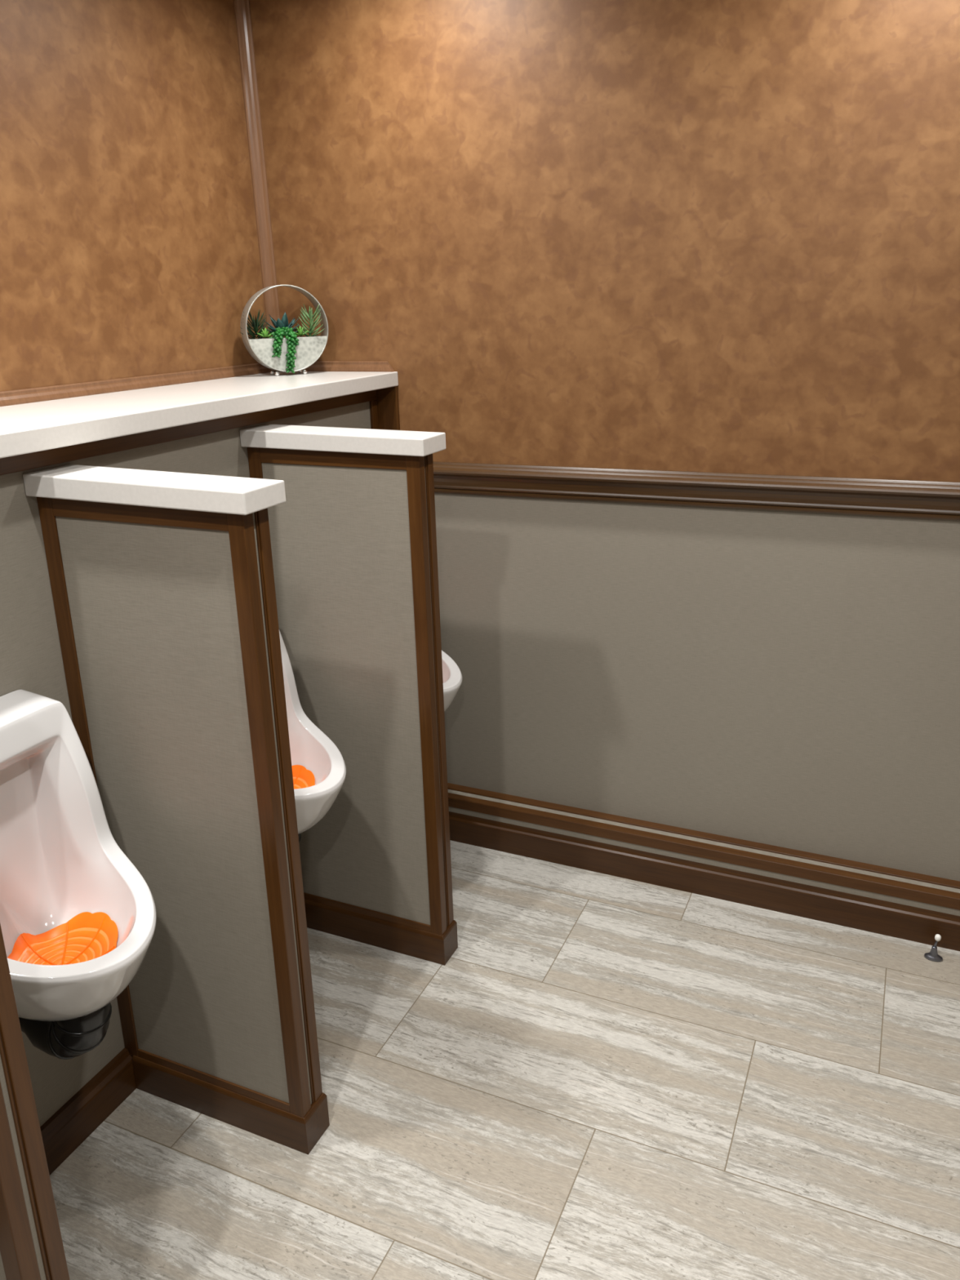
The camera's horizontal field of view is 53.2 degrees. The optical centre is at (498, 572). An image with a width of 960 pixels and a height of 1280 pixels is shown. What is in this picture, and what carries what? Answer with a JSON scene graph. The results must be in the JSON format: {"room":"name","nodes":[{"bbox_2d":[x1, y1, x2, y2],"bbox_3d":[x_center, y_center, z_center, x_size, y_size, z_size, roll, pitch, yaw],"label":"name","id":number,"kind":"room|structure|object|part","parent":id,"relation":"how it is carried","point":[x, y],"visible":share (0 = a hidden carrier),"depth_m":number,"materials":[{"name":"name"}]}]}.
{"room":"public restroom","nodes":[
{"label":"public restroom","id":0,"kind":"room"},
{"bbox_2d":[0,0,266,391],"bbox_3d":[-1.579,-0.571,1.064,0.287,1.200,3.900,5,17,23],"label":"wall","id":1,"kind":"structure","parent":0,"point":[129,246],"depth_m":2.26,"materials":[{"name":"brown paint"}]},
{"bbox_2d":[0,363,275,406],"bbox_3d":[-1.437,-0.101,1.121,0.014,0.029,3.870,5,17,23],"label":"trim","id":2,"kind":"structure","parent":1,"relation":"attached to","point":[11,397],"depth_m":2.30,"materials":[{"name":"brown wood"}]},
{"bbox_2d":[0,401,371,1126],"bbox_3d":[-1.395,0.610,1.331,0.620,1.374,3.900,5,17,23],"label":"wall","id":3,"kind":"structure","parent":0,"point":[31,660],"depth_m":1.79,"materials":[{"name":"grey paint"}]},
{"bbox_2d":[0,689,155,1059],"bbox_3d":[-0.747,0.551,1.599,0.351,0.607,0.330,5,17,23],"label":"urinal","id":4,"kind":"object","parent":3,"relation":"attached to","point":[61,860],"visible":0.98,"depth_m":1.67,"materials":[{"name":"white ceramic"}]},
{"bbox_2d":[7,911,118,964],"bbox_3d":[-0.741,0.652,1.626,0.183,0.056,0.183,5,17,23],"label":"screen","id":5,"kind":"object","parent":4,"relation":"in","point":[87,935],"visible":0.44,"depth_m":1.67,"materials":[{"name":"orange plastic"}]},
{"bbox_2d":[40,1048,136,1174],"bbox_3d":[-1.100,1.263,1.346,0.022,0.094,3.822,5,17,23],"label":"baseboard","id":6,"kind":"structure","parent":3,"relation":"attached to","point":[82,1113],"depth_m":1.93,"materials":[{"name":"brown wood"}]},
{"bbox_2d":[0,390,377,475],"bbox_3d":[-1.126,-0.004,1.019,0.010,0.038,3.888,5,17,23],"label":"trim","id":7,"kind":"structure","parent":3,"relation":"attached to","point":[15,464],"depth_m":1.98,"materials":[{"name":"brown wood"}]},
{"bbox_2d":[0,371,398,458],"bbox_3d":[-1.248,-0.055,1.066,0.410,0.040,3.900,5,17,23],"label":"ledge","id":8,"kind":"object","parent":3,"relation":"on","point":[33,427],"visible":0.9,"depth_m":2.00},
{"bbox_2d":[240,284,328,375],"bbox_3d":[-0.596,-0.672,2.660,0.243,0.242,0.111,-12,19,-32],"label":"round planter","id":9,"kind":"object","parent":8,"relation":"on","point":[291,353],"visible":1,"depth_m":2.64,"materials":[{"name":"metal"}]},
{"bbox_3d":[-0.603,-0.616,2.699,0.223,0.090,0.002,-10,18,-28],"label":"plate","id":10,"kind":"part","parent":9,"relation":"part of","materials":[{"name":"metal"}]},
{"bbox_3d":[-0.577,-0.604,2.654,0.223,0.090,0.002,-10,18,-28],"label":"plate","id":11,"kind":"part","parent":9,"relation":"part of","materials":[{"name":"stone"}]},
{"bbox_2d":[279,630,346,843],"bbox_3d":[-0.519,0.394,2.127,0.373,0.607,0.330,5,17,23],"label":"urinal","id":12,"kind":"object","parent":3,"relation":"attached to","point":[310,748],"visible":0.2,"depth_m":2.19,"materials":[{"name":"white ceramic"}]},
{"bbox_2d":[291,764,315,789],"bbox_3d":[-0.503,0.496,2.151,0.183,0.056,0.183,5,17,23],"label":"screen","id":13,"kind":"object","parent":12,"relation":"in","point":[303,777],"visible":0.06,"depth_m":2.20,"materials":[{"name":"orange plastic"}]},
{"bbox_2d":[369,400,378,429],"bbox_3d":[-0.340,0.077,2.882,0.009,1.176,0.028,5,17,23],"label":"trim","id":14,"kind":"structure","parent":3,"relation":"attached to","point":[373,404],"depth_m":2.73,"materials":[{"name":"brown wood"}]},
{"bbox_2d":[441,650,462,711],"bbox_3d":[-0.280,0.238,2.652,0.373,0.607,0.330,5,17,23],"label":"urinal","id":15,"kind":"object","parent":3,"relation":"attached to","point":[451,673],"visible":0.07,"depth_m":2.63,"materials":[{"name":"white ceramic"}]},
{"bbox_2d":[49,840,959,1279],"bbox_3d":[-0.083,1.387,1.079,3.385,0.050,4.100,5,17,23],"label":"floor","id":16,"kind":"structure","parent":0,"point":[605,1077],"depth_m":1.94,"materials":[{"name":"tile"}]},
{"bbox_2d":[0,924,70,1279],"bbox_3d":[-0.815,0.629,1.290,0.477,1.330,0.108,5,17,23],"label":"wall","id":17,"kind":"structure","parent":16,"relation":"on","point":[32,1247],"depth_m":1.24,"materials":[{"name":"brown wood"}]},
{"bbox_3d":[-0.641,0.634,1.190,0.033,1.207,0.026,5,17,23],"label":"corner trim","id":18,"kind":"part","parent":17,"relation":"part of","materials":[{"name":"brown wood"}]},
{"bbox_3d":[-0.828,0.649,1.302,0.448,1.286,0.057,5,17,23],"label":"panel","id":19,"kind":"part","parent":17,"relation":"part of","materials":[{"name":"brown wood"}]},
{"bbox_2d":[22,464,329,1154],"bbox_3d":[-0.577,0.473,1.815,0.477,1.330,0.108,5,17,23],"label":"wall","id":20,"kind":"structure","parent":16,"relation":"on","point":[162,584],"depth_m":1.75,"materials":[{"name":"grey paint"}]},
{"bbox_3d":[-0.614,-0.101,1.626,0.386,0.036,0.005,5,17,23],"label":"rail","id":21,"kind":"part","parent":20,"relation":"part of","materials":[{"name":"brown wood"}]},
{"bbox_3d":[-0.583,1.033,1.949,0.386,0.022,0.005,5,17,23],"label":"rail","id":22,"kind":"part","parent":20,"relation":"part of","materials":[{"name":"brown wood"}]},
{"bbox_3d":[-0.558,1.073,1.984,0.438,0.083,0.076,5,17,23],"label":"board","id":23,"kind":"part","parent":20,"relation":"part of","materials":[{"name":"brown wood"}]},
{"bbox_3d":[-0.403,0.478,1.714,0.033,1.207,0.026,5,17,23],"label":"corner trim","id":24,"kind":"part","parent":20,"relation":"part of","materials":[{"name":"brown wood"}]},
{"bbox_3d":[-0.388,0.468,1.748,0.033,1.207,0.030,5,17,23],"label":"corner trim","id":25,"kind":"part","parent":20,"relation":"part of","materials":[{"name":"brown wood"}]},
{"bbox_2d":[239,424,457,965],"bbox_3d":[-0.338,0.318,2.339,0.477,1.330,0.108,5,17,23],"label":"wall","id":26,"kind":"structure","parent":16,"relation":"on","point":[353,536],"depth_m":2.27,"materials":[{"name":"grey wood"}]},
{"bbox_3d":[-0.375,-0.256,2.151,0.386,0.036,0.005,5,17,23],"label":"rail","id":27,"kind":"part","parent":26,"relation":"part of","materials":[{"name":"brown wood"}]},
{"bbox_3d":[-0.344,0.877,2.473,0.386,0.022,0.005,5,17,23],"label":"rail","id":28,"kind":"part","parent":26,"relation":"part of","materials":[{"name":"brown wood"}]},
{"bbox_3d":[-0.320,0.917,2.509,0.438,0.083,0.076,5,17,23],"label":"board","id":29,"kind":"part","parent":26,"relation":"part of","materials":[{"name":"brown wood"}]},
{"bbox_3d":[-0.165,0.322,2.239,0.033,1.207,0.026,5,17,23],"label":"corner trim","id":30,"kind":"part","parent":26,"relation":"part of","materials":[{"name":"brown wood"}]},
{"bbox_3d":[-0.149,0.312,2.272,0.033,1.207,0.030,5,17,23],"label":"corner trim","id":31,"kind":"part","parent":26,"relation":"part of","materials":[{"name":"brown wood"}]},
{"bbox_2d":[924,933,942,962],"bbox_3d":[1.080,0.925,2.370,0.043,0.070,0.026,5,17,23],"label":"door stop","id":32,"kind":"object","parent":16,"relation":"on","point":[933,955],"visible":1,"depth_m":2.37,"materials":[{"name":"grey metal"}]},
{"bbox_2d":[249,0,959,881],"bbox_3d":[0.659,-0.341,2.419,3.370,2.500,0.150,5,17,23],"label":"wall","id":33,"kind":"structure","parent":0,"point":[714,236],"depth_m":2.43,"materials":[{"name":"brown paint"}]},
{"bbox_2d":[233,0,280,371],"bbox_3d":[-0.672,-1.118,2.691,0.046,1.086,0.030,5,17,23],"label":"trim","id":34,"kind":"structure","parent":33,"relation":"attached to","point":[242,7],"depth_m":2.67,"materials":[{"name":"brown wood"}]},
{"bbox_2d":[302,360,394,372],"bbox_3d":[-0.464,-0.594,2.760,0.371,0.029,0.014,5,17,23],"label":"trim","id":35,"kind":"structure","parent":33,"relation":"attached to","point":[318,366],"depth_m":2.74,"materials":[{"name":"brown wood"}]},
{"bbox_2d":[376,386,399,430],"bbox_3d":[-0.303,0.056,2.881,0.073,1.214,0.012,5,17,23],"label":"trim","id":36,"kind":"structure","parent":33,"relation":"attached to","point":[388,407],"depth_m":2.73,"materials":[{"name":"brown wood"}]},
{"bbox_2d":[432,461,959,519],"bbox_3d":[0.942,-0.170,2.236,2.680,0.104,0.035,5,17,23],"label":"trim","id":37,"kind":"structure","parent":33,"relation":"attached to","point":[918,499],"depth_m":2.41,"materials":[{"name":"brown wood"}]},
{"bbox_2d":[447,782,959,915],"bbox_3d":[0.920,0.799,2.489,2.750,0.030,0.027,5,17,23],"label":"trim","id":38,"kind":"structure","parent":33,"relation":"attached to","point":[943,898],"depth_m":2.62,"materials":[{"name":"brown wood"}]},
{"bbox_2d":[448,811,959,951],"bbox_3d":[0.916,0.881,2.497,2.750,0.093,0.011,5,17,23],"label":"baseboard","id":39,"kind":"structure","parent":33,"relation":"attached to","point":[919,925],"depth_m":2.63,"materials":[{"name":"brown wood"}]}
]}

